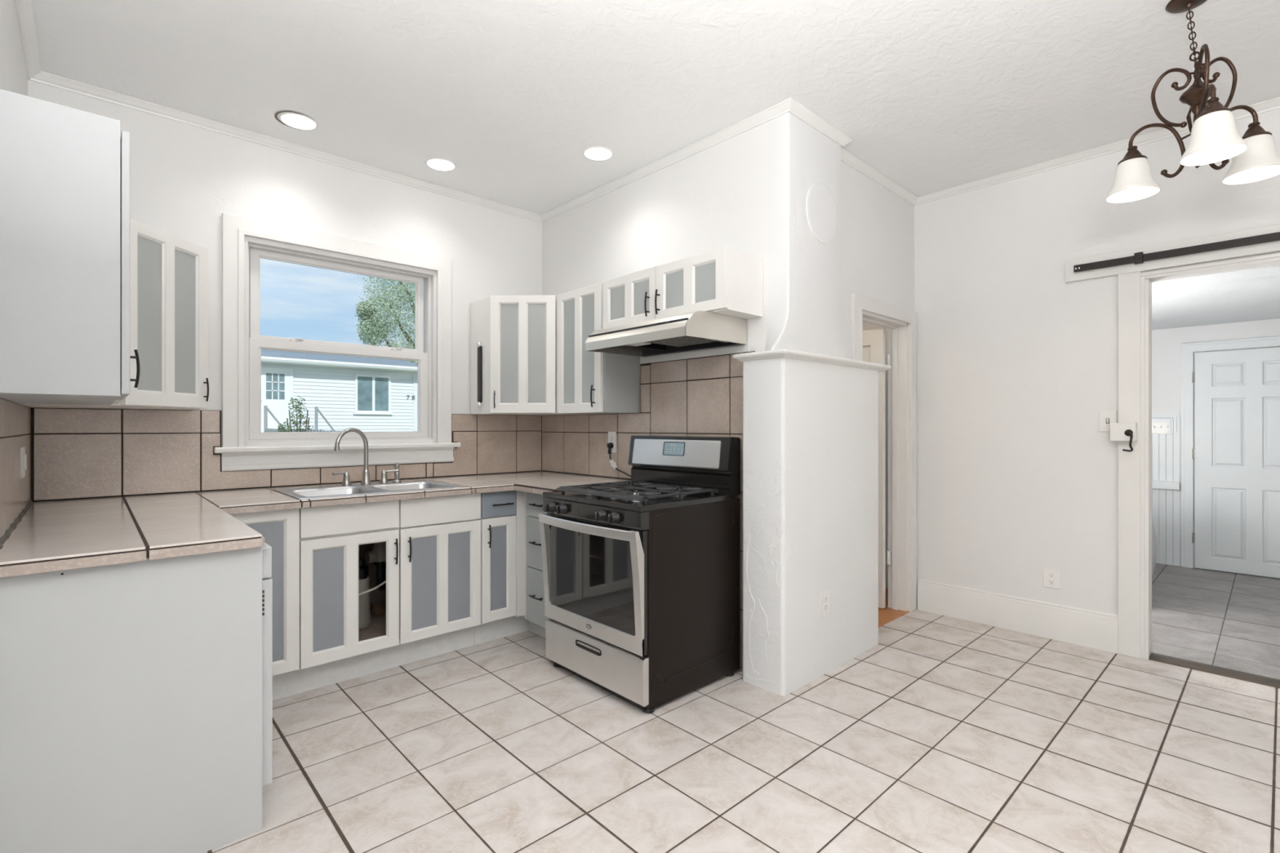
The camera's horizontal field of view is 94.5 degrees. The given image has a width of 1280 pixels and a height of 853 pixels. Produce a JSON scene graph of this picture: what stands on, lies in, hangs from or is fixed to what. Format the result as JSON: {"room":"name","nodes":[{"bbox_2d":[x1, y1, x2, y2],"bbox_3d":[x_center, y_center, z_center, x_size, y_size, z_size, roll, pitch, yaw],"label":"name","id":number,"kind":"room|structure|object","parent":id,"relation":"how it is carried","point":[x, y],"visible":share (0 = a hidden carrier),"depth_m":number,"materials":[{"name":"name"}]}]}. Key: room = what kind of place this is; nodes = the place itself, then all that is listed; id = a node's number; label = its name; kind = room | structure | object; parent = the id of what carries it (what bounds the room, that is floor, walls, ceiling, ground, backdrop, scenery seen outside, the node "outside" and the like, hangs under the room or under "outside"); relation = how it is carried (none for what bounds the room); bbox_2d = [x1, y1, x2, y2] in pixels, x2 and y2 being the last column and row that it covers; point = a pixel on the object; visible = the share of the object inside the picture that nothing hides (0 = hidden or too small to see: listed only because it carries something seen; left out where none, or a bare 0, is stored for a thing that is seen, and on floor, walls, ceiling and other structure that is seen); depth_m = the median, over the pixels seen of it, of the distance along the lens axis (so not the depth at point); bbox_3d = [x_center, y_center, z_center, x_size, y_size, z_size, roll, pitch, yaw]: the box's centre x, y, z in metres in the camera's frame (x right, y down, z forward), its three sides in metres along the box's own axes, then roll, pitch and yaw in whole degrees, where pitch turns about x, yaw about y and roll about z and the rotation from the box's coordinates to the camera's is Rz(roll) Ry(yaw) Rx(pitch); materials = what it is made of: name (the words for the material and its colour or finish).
{"room":"kitchen","nodes":[
{"label":"kitchen","id":0,"kind":"room"},
{"bbox_2d":[0,0,27,96],"bbox_3d":[-1.857,-0.155,1.618,0.120,2.810,2.900,0,0,-43],"label":"wall","id":1,"kind":"structure","parent":0,"point":[13,74],"depth_m":2.03,"materials":[{"name":"paint"}]},
{"bbox_2d":[0,398,31,537],"bbox_3d":[-2.138,0.123,2.015,0.009,0.416,1.564,0,0,-43],"label":"tile backsplash","id":2,"kind":"structure","parent":1,"relation":"attached to","point":[15,418],"depth_m":1.95,"materials":[{"name":"tile"}]},
{"bbox_2d":[19,446,26,479],"bbox_3d":[-2.327,0.135,2.233,0.014,0.116,0.140,0,0,-43],"label":"light switch","id":3,"kind":"object","parent":2,"relation":"attached to","point":[23,456],"visible":1,"depth_m":2.19,"materials":[{"name":"white plastic"}]},
{"bbox_2d":[0,500,33,549],"bbox_3d":[-2.123,0.324,2.010,0.022,0.019,1.585,0,0,-43],"label":"trim","id":4,"kind":"structure","parent":1,"relation":"attached to","point":[13,526],"depth_m":1.94,"materials":[{"name":"grey"}]},
{"bbox_2d":[0,88,140,404],"bbox_3d":[-1.820,-0.459,1.890,0.299,0.752,0.953,0,0,-43],"label":"upper cabinet","id":5,"kind":"object","parent":1,"relation":"attached to","point":[64,171],"visible":1,"depth_m":1.54,"materials":[{"name":"paint"}]},
{"bbox_2d":[17,218,208,409],"bbox_3d":[-2.244,-0.459,2.566,0.603,0.752,0.610,0,0,-43],"label":"upper cabinet","id":6,"kind":"object","parent":1,"relation":"attached to","point":[169,273],"visible":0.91,"depth_m":2.54,"materials":[{"name":"white paint"}]},
{"bbox_2d":[27,80,542,502],"bbox_3d":[-1.712,-0.155,3.599,2.795,2.810,0.150,0,0,-43],"label":"wall","id":7,"kind":"structure","parent":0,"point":[184,177],"depth_m":3.32,"materials":[{"name":"paint"}]},
{"bbox_2d":[29,407,542,502],"bbox_3d":[-1.703,0.124,3.498,2.660,0.414,0.009,0,0,-43],"label":"tile backsplash","id":8,"kind":"structure","parent":7,"relation":"attached to","point":[77,453],"depth_m":2.93,"materials":[{"name":"tile"}]},
{"bbox_2d":[213,213,460,471],"bbox_3d":[-1.738,-0.436,3.526,1.327,1.337,0.202,0,0,-43],"label":"window","id":9,"kind":"structure","parent":7,"relation":"attached to","point":[245,241],"depth_m":3.38,"materials":[{"name":"paint"}]},
{"bbox_2d":[542,121,768,471],"bbox_3d":[0.009,-0.155,3.711,0.125,2.810,2.035,0,0,-43],"label":"wall","id":10,"kind":"structure","parent":0,"point":[714,197],"depth_m":3.41,"materials":[{"name":"paint"}]},
{"bbox_2d":[471,295,586,415],"bbox_3d":[-0.740,-0.459,3.969,0.600,0.752,0.610,0,0,-43],"label":"upper cabinet","id":11,"kind":"object","parent":10,"relation":"attached to","point":[517,334],"visible":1,"depth_m":3.76,"materials":[{"name":"white paint"}]},
{"bbox_2d":[476,341,482,407],"bbox_3d":[-1.058,-0.343,3.894,0.024,0.435,0.040,0,0,-43],"label":"holder","id":12,"kind":"object","parent":11,"relation":"attached to","point":[479,404],"visible":1,"depth_m":3.88,"materials":[{"name":"black plastic"}]},
{"bbox_2d":[556,283,639,413],"bbox_3d":[-0.283,-0.459,3.686,0.331,0.752,0.474,0,0,-43],"label":"upper cabinet","id":13,"kind":"object","parent":10,"relation":"attached to","point":[588,382],"visible":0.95,"depth_m":3.57,"materials":[{"name":"white paint"}]},
{"bbox_2d":[542,351,755,668],"bbox_3d":[-0.073,0.433,3.699,0.009,1.631,1.917,0,0,-43],"label":"tile backsplash","id":14,"kind":"structure","parent":10,"relation":"attached to","point":[696,397],"depth_m":3.49,"materials":[{"name":"tile"}]},
{"bbox_2d":[608,431,616,453],"bbox_3d":[-0.181,0.100,3.803,0.009,0.135,0.076,0,0,-43],"label":"wall outlet","id":15,"kind":"object","parent":14,"relation":"attached to","point":[611,435],"visible":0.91,"depth_m":3.79,"materials":[{"name":"white plastic"}]},
{"bbox_2d":[607,442,631,476],"bbox_3d":[-0.107,0.213,3.672,0.041,0.219,0.338,0,0,-35],"label":"power cord","id":16,"kind":"object","parent":15,"relation":"attached to","point":[610,445],"visible":0.83,"depth_m":3.75,"materials":[{"name":"black plastic"}]},
{"bbox_2d":[602,246,762,328],"bbox_3d":[0.188,-0.696,3.181,0.330,0.291,0.903,0,0,-43],"label":"upper cabinet","id":17,"kind":"object","parent":10,"relation":"attached to","point":[724,281],"visible":0.88,"depth_m":2.94,"materials":[{"name":"white paint"}]},
{"bbox_2d":[584,311,746,356],"bbox_3d":[0.123,-0.484,3.157,0.467,0.130,0.760,0,0,-43],"label":"range hood","id":18,"kind":"object","parent":17,"relation":"attached to","point":[697,330],"visible":1,"depth_m":3.00,"materials":[{"name":"metal"}]},
{"bbox_2d":[626,342,651,346],"bbox_3d":[-0.028,-0.445,3.160,0.130,0.010,0.120,0,0,-43],"label":"lamp","id":19,"kind":"object","parent":18,"relation":"attached to","point":[638,344],"depth_m":3.16,"materials":[{"name":"white plastic"}]},
{"bbox_2d":[640,344,749,364],"bbox_3d":[0.280,-0.400,3.320,0.012,0.036,0.815,0,0,-43],"label":"trim","id":20,"kind":"structure","parent":10,"relation":"attached to","point":[742,348],"depth_m":3.27,"materials":[{"name":"paint"}]},
{"bbox_2d":[31,0,1279,214],"bbox_3d":[0.519,-1.630,0.895,6.580,0.140,7.200,0,0,-43],"label":"ceiling","id":21,"kind":"structure","parent":0,"point":[932,95],"depth_m":2.62,"materials":[{"name":"white paint"}]},
{"bbox_2d":[274,111,318,130],"bbox_3d":[-1.748,-1.556,3.013,0.194,0.006,0.191,0,0,-43],"label":"recessed light","id":22,"kind":"object","parent":21,"relation":"in","point":[295,120],"visible":1,"depth_m":3.00,"materials":[{"name":"white plastic"}]},
{"bbox_2d":[425,157,456,171],"bbox_3d":[-1.183,-1.556,3.514,0.178,0.006,0.178,0,0,-43],"label":"recessed light","id":23,"kind":"object","parent":21,"relation":"in","point":[436,163],"visible":1,"depth_m":3.51,"materials":[{"name":"white plastic"}]},
{"bbox_2d":[582,146,613,160],"bbox_3d":[-0.239,-1.556,3.373,0.178,0.006,0.178,0,0,-43],"label":"recessed light","id":24,"kind":"object","parent":21,"relation":"in","point":[593,153],"visible":1,"depth_m":3.36,"materials":[{"name":"white plastic"}]},
{"bbox_2d":[1106,0,1279,203],"bbox_3d":[2.003,-1.237,2.163,0.493,0.644,0.494,0,0,-43],"label":"chandelier","id":25,"kind":"object","parent":21,"relation":"hanging from","point":[1215,137],"visible":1,"depth_m":2.15,"materials":[{"name":"white glass"}]},
{"bbox_2d":[204,563,1279,852],"bbox_3d":[1.624,1.298,1.924,9.600,0.104,7.200,0,0,-43],"label":"floor","id":26,"kind":"structure","parent":0,"point":[946,735],"depth_m":2.27,"materials":[{"name":"tile"}]},
{"bbox_2d":[0,546,262,852],"bbox_3d":[-1.392,0.808,1.640,0.587,0.884,0.018,0,0,-43],"label":"end panel","id":27,"kind":"object","parent":26,"relation":"on","point":[131,693],"visible":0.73,"depth_m":1.62,"materials":[{"name":"laminate"}]},
{"bbox_2d":[230,508,299,700],"bbox_3d":[-1.880,0.808,2.848,0.274,0.884,0.670,0,0,-43],"label":"base cabinet","id":28,"kind":"object","parent":26,"relation":"on","point":[280,529],"visible":0.38,"depth_m":2.66,"materials":[{"name":"white paint"}]},
{"bbox_2d":[262,542,272,786],"bbox_3d":[-1.579,0.812,1.898,0.578,0.875,0.590,0,0,-43],"label":"dishwasher","id":29,"kind":"object","parent":26,"relation":"on","point":[267,582],"visible":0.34,"depth_m":1.87,"materials":[{"name":"grey plastic"}]},
{"bbox_2d":[294,492,480,694],"bbox_3d":[-1.437,0.808,3.239,0.907,0.884,0.703,0,0,-43],"label":"base cabinet","id":30,"kind":"object","parent":26,"relation":"on","point":[432,594],"visible":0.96,"depth_m":3.00,"materials":[{"name":"white paint"}]},
{"bbox_2d":[0,471,631,577],"bbox_3d":[-1.157,0.350,2.911,2.669,0.036,1.612,0,0,-43],"label":"countertop","id":31,"kind":"structure","parent":30,"relation":"on","point":[55,535],"depth_m":2.09,"materials":[{"name":"tile"}]},
{"bbox_2d":[332,427,398,485],"bbox_3d":[-1.556,0.167,3.341,0.094,0.321,0.366,0,0,38],"label":"kitchen faucet","id":32,"kind":"object","parent":31,"relation":"on","point":[366,480],"visible":1,"depth_m":3.34,"materials":[{"name":"silver metal"}]},
{"bbox_2d":[272,480,466,499],"bbox_3d":[-1.433,0.419,3.170,0.824,0.182,0.534,0,0,-43],"label":"sink","id":33,"kind":"object","parent":31,"relation":"in","point":[300,493],"visible":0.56,"depth_m":3.21,"materials":[{"name":"metal"}]},
{"bbox_2d":[364,541,386,591],"bbox_3d":[-1.516,0.710,3.393,0.170,0.440,0.330,0,0,-43],"label":"sink drain","id":34,"kind":"object","parent":33,"relation":"attached to","point":[377,555],"visible":0.66,"depth_m":3.27,"materials":[{"name":"plastic"}]},
{"bbox_2d":[392,462,400,482],"bbox_3d":[-1.428,0.271,3.474,0.044,0.115,0.044,0,0,-43],"label":"sprayer","id":35,"kind":"object","parent":33,"relation":"on","point":[397,474],"visible":0.99,"depth_m":3.46,"materials":[{"name":"silver metal"}]},
{"bbox_2d":[358,558,370,628],"bbox_3d":[-1.535,0.911,3.245,0.100,0.373,0.100,0,0,-43],"label":"water filter","id":36,"kind":"object","parent":30,"relation":"in","point":[364,582],"visible":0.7,"depth_m":3.22,"materials":[{"name":"plastic"}]},
{"bbox_2d":[358,580,386,595],"bbox_3d":[-1.381,0.862,3.121,0.021,0.127,0.524,0,0,43],"label":"hose","id":37,"kind":"object","parent":30,"relation":"in","point":[384,582],"visible":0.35,"depth_m":3.09,"materials":[{"name":"white plastic"}]},
{"bbox_2d":[370,602,386,616],"bbox_3d":[-1.577,1.060,3.407,0.580,0.096,0.121,0,0,-43],"label":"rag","id":38,"kind":"object","parent":30,"relation":"in","point":[379,610],"visible":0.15,"depth_m":3.41,"materials":[{"name":"brown fabric"}]},
{"bbox_2d":[474,490,528,644],"bbox_3d":[-0.969,0.808,3.676,0.373,0.884,0.703,0,0,-43],"label":"base cabinet","id":39,"kind":"object","parent":26,"relation":"on","point":[502,519],"visible":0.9,"depth_m":3.42,"materials":[{"name":"white paint"}]},
{"bbox_2d":[524,492,547,638],"bbox_3d":[-0.381,0.808,3.551,0.613,0.884,0.514,0,0,-43],"label":"base cabinet","id":40,"kind":"object","parent":26,"relation":"on","point":[534,579],"visible":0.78,"depth_m":3.40,"materials":[{"name":"white paint"}]},
{"bbox_2d":[537,435,740,713],"bbox_3d":[-0.018,0.651,3.012,0.748,1.198,0.748,0,0,-43],"label":"gas range","id":41,"kind":"object","parent":26,"relation":"on","point":[641,575],"visible":1,"depth_m":2.79,"materials":[{"name":"metal"}]},
{"bbox_2d":[542,480,731,511],"bbox_3d":[-0.025,0.338,3.005,0.618,0.057,0.748,0,0,-43],"label":"cooktop","id":42,"kind":"object","parent":41,"relation":"in","point":[624,495],"depth_m":2.86,"materials":[{"name":"metal"}]},
{"bbox_2d":[1151,520,1156,575],"bbox_3d":[3.439,0.825,4.513,0.685,0.850,0.750,0,0,-43],"label":"washing machine","id":43,"kind":"object","parent":26,"relation":"on","point":[1153,534],"visible":0.15,"depth_m":4.23,"materials":[{"name":"white metal"}]},
{"bbox_2d":[1148,652,1279,688],"bbox_3d":[3.066,1.244,2.896,0.125,0.012,0.895,0,0,-43],"label":"threshold","id":44,"kind":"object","parent":26,"relation":"on","point":[1273,682],"depth_m":3.01,"materials":[{"name":"wood"}]},
{"bbox_2d":[742,358,878,696],"bbox_3d":[0.936,0.465,3.155,0.978,1.570,0.243,0,0,-43],"label":"wall","id":45,"kind":"structure","parent":0,"point":[811,428],"depth_m":2.89,"materials":[{"name":"paint"}]},
{"bbox_2d":[732,348,891,372],"bbox_3d":[0.959,-0.336,3.176,1.103,0.040,0.311,0,0,-43],"label":"trim","id":46,"kind":"structure","parent":45,"relation":"on","point":[784,353],"depth_m":2.88,"materials":[{"name":"paint"}]},
{"bbox_2d":[820,588,829,617],"bbox_3d":[0.934,0.890,2.980,0.085,0.128,0.009,0,0,-43],"label":"wall outlet","id":47,"kind":"object","parent":45,"relation":"attached to","point":[824,595],"visible":1,"depth_m":2.97,"materials":[{"name":"white plastic"}]},
{"bbox_2d":[764,112,914,359],"bbox_3d":[1.244,-0.155,3.480,1.753,2.810,0.277,0,0,-41],"label":"wall","id":48,"kind":"structure","parent":0,"point":[804,313],"depth_m":3.09,"materials":[{"name":"paint"}]},
{"bbox_2d":[805,182,838,244],"bbox_3d":[0.947,-1.105,3.068,0.310,0.310,0.009,0,0,-43],"label":"flue cover","id":49,"kind":"object","parent":48,"relation":"attached to","point":[821,210],"visible":1,"depth_m":3.06,"materials":[{"name":"paint"}]},
{"bbox_2d":[850,293,916,612],"bbox_3d":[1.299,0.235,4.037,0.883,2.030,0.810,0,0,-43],"label":"door frame","id":50,"kind":"structure","parent":48,"relation":"in","point":[869,345],"depth_m":4.01,"materials":[{"name":"paint"}]},
{"bbox_2d":[862,321,888,588],"bbox_3d":[0.757,-0.155,4.466,2.000,2.810,1.900,0,0,-43],"label":"wall","id":51,"kind":"structure","parent":0,"point":[865,326],"depth_m":4.56,"materials":[{"name":"paint"}]},
{"bbox_2d":[914,108,1279,615],"bbox_3d":[3.632,-0.155,2.286,0.110,2.810,4.990,0,0,-43],"label":"wall","id":52,"kind":"structure","parent":0,"point":[1017,362],"depth_m":3.56,"materials":[{"name":"paint"}]},
{"bbox_2d":[13,0,1279,222],"bbox_3d":[1.237,-1.540,1.581,4.355,0.039,6.825,0,0,-43],"label":"trim","id":53,"kind":"structure","parent":52,"relation":"attached to","point":[24,8],"depth_m":3.21,"materials":[{"name":"paint"}]},
{"bbox_2d":[917,578,1118,653],"bbox_3d":[2.269,1.147,3.651,0.022,0.206,1.075,0,0,-43],"label":"baseboard","id":54,"kind":"structure","parent":52,"relation":"attached to","point":[1097,630],"depth_m":3.58,"materials":[{"name":"paint"}]},
{"bbox_2d":[1043,568,1060,589],"bbox_3d":[2.429,0.898,3.489,0.009,0.112,0.083,0,0,-43],"label":"wall outlet","id":55,"kind":"object","parent":52,"relation":"attached to","point":[1051,578],"visible":1,"depth_m":3.48,"materials":[{"name":"white plastic"}]},
{"bbox_2d":[1048,573,1054,577],"bbox_3d":[2.427,0.878,3.487,0.004,0.027,0.033,0,0,-43],"label":"receptacle","id":56,"kind":"object","parent":55,"relation":"attached to","point":[1050,575],"depth_m":3.49,"materials":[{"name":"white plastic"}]},
{"bbox_2d":[1048,579,1054,584],"bbox_3d":[2.427,0.918,3.487,0.004,0.027,0.033,0,0,-43],"label":"receptacle","id":57,"kind":"object","parent":55,"relation":"attached to","point":[1050,581],"depth_m":3.49,"materials":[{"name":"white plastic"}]},
{"bbox_2d":[1098,410,1116,431],"bbox_3d":[2.606,-0.030,3.294,0.016,0.118,0.078,0,0,-43],"label":"light switch","id":58,"kind":"object","parent":52,"relation":"attached to","point":[1105,418],"visible":0.88,"depth_m":3.30,"materials":[{"name":"white plastic"}]},
{"bbox_2d":[1110,422,1137,440],"bbox_3d":[2.625,0.029,3.210,0.048,0.098,0.109,0,0,-43],"label":"block","id":59,"kind":"object","parent":52,"relation":"attached to","point":[1117,430],"visible":1,"depth_m":3.20,"materials":[{"name":"paint"}]},
{"bbox_2d":[1122,429,1133,452],"bbox_3d":[2.615,0.076,3.169,0.022,0.119,0.045,0,0,-43],"label":"hook latch","id":60,"kind":"object","parent":59,"relation":"hanging from","point":[1128,433],"visible":1,"depth_m":3.16,"materials":[{"name":"black metal"}]},
{"bbox_2d":[1118,271,1141,658],"bbox_3d":[3.045,0.207,2.816,0.025,2.085,1.205,0,0,-43],"label":"trim","id":61,"kind":"structure","parent":52,"relation":"attached to","point":[1129,284],"depth_m":3.21,"materials":[{"name":"paint"}]},
{"bbox_2d":[1065,223,1279,282],"bbox_3d":[3.058,-0.898,2.800,0.028,0.127,1.725,0,0,-43],"label":"trim","id":62,"kind":"structure","parent":52,"relation":"attached to","point":[1271,246],"depth_m":3.07,"materials":[{"name":"paint"}]},
{"bbox_2d":[1073,231,1279,272],"bbox_3d":[3.028,-0.899,2.775,0.054,0.058,1.628,0,0,-43],"label":"barn door track","id":63,"kind":"object","parent":52,"relation":"attached to","point":[1139,257],"visible":1,"depth_m":3.04,"materials":[{"name":"black metal"}]},
{"bbox_2d":[1140,253,1279,659],"bbox_3d":[3.065,0.211,2.887,0.134,2.077,0.942,0,0,-43],"label":"trim","id":64,"kind":"structure","parent":52,"relation":"attached to","point":[1147,278],"depth_m":3.17,"materials":[{"name":"paint"}]},
{"bbox_2d":[1151,265,1279,329],"bbox_3d":[4.231,-0.917,3.945,3.030,0.065,3.200,0,0,-43],"label":"ceiling","id":65,"kind":"structure","parent":0,"point":[1252,294],"depth_m":4.08,"materials":[{"name":"white paint"}]},
{"bbox_2d":[1151,318,1279,578],"bbox_3d":[5.258,0.150,4.904,0.100,2.200,3.200,0,0,-43],"label":"wall","id":66,"kind":"structure","parent":0,"point":[1166,343],"depth_m":5.30,"materials":[{"name":"paint"}]},
{"bbox_2d":[1151,421,1173,433],"bbox_3d":[4.733,0.003,5.370,0.016,0.125,0.167,0,0,-43],"label":"light switch","id":67,"kind":"object","parent":66,"relation":"attached to","point":[1162,427],"visible":0.67,"depth_m":5.38,"materials":[{"name":"white plastic"}]},
{"bbox_2d":[1151,413,1178,432],"bbox_3d":[4.556,-0.029,5.561,0.018,0.169,0.760,0,0,-43],"label":"trim","id":68,"kind":"structure","parent":66,"relation":"attached to","point":[1166,417],"depth_m":5.32,"materials":[{"name":"paint"}]},
{"bbox_2d":[1151,417,1180,566],"bbox_3d":[4.568,0.585,5.565,0.008,1.330,0.766,0,0,-43],"label":"wainscoting","id":69,"kind":"structure","parent":66,"relation":"attached to","point":[1158,440],"depth_m":5.35,"materials":[{"name":"paint"}]},
{"bbox_2d":[1151,480,1180,489],"bbox_3d":[4.730,0.530,5.349,0.054,0.070,0.228,0,0,-43],"label":"ledge shelf","id":70,"kind":"object","parent":66,"relation":"attached to","point":[1155,484],"visible":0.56,"depth_m":5.31,"materials":[{"name":"paint"}]},
{"bbox_2d":[1181,336,1279,578],"bbox_3d":[5.150,0.255,4.916,0.042,1.990,0.966,0,0,-43],"label":"door","id":71,"kind":"structure","parent":66,"relation":"in","point":[1236,452],"depth_m":5.02,"materials":[{"name":"paint"}]},
{"label":"outside","id":72,"kind":"structure","parent":0,"visible":0},
{"bbox_3d":[-17.402,1.900,27.459,40.000,0.200,56.100,0,0,-43],"label":"ground","id":73,"kind":"structure","parent":72,"visible":0},
{"bbox_2d":[276,395,315,431],"bbox_3d":[-4.095,0.716,7.108,0.465,2.169,0.460,0,0,-10],"label":"shrub","id":74,"kind":"object","parent":73,"relation":"on","point":[295,423],"visible":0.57,"depth_m":7.08,"materials":[{"name":"green plant"}]},
{"bbox_2d":[265,428,342,431],"bbox_3d":[-4.284,0.913,7.422,0.085,1.774,4.300,0,0,-43],"label":"picket fence","id":75,"kind":"object","parent":73,"relation":"on","point":[266,429],"visible":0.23,"depth_m":7.27,"materials":[{"name":"wood"}]},
{"bbox_2d":[261,349,417,431],"bbox_3d":[-17.401,-0.682,18.610,18.532,4.975,10.245,0,0,-43],"label":"neighbor house","id":76,"kind":"structure","parent":73,"relation":"on","point":[340,393],"depth_m":20.38,"materials":[{"name":"white plastic"}]},
{"bbox_2d":[355,275,417,364],"bbox_3d":[-11.577,-5.620,35.248,6.652,14.860,10.934,0,0,31],"label":"shade tree","id":77,"kind":"object","parent":73,"relation":"on","point":[366,311],"visible":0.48,"depth_m":31.98,"materials":[{"name":"green plant"}]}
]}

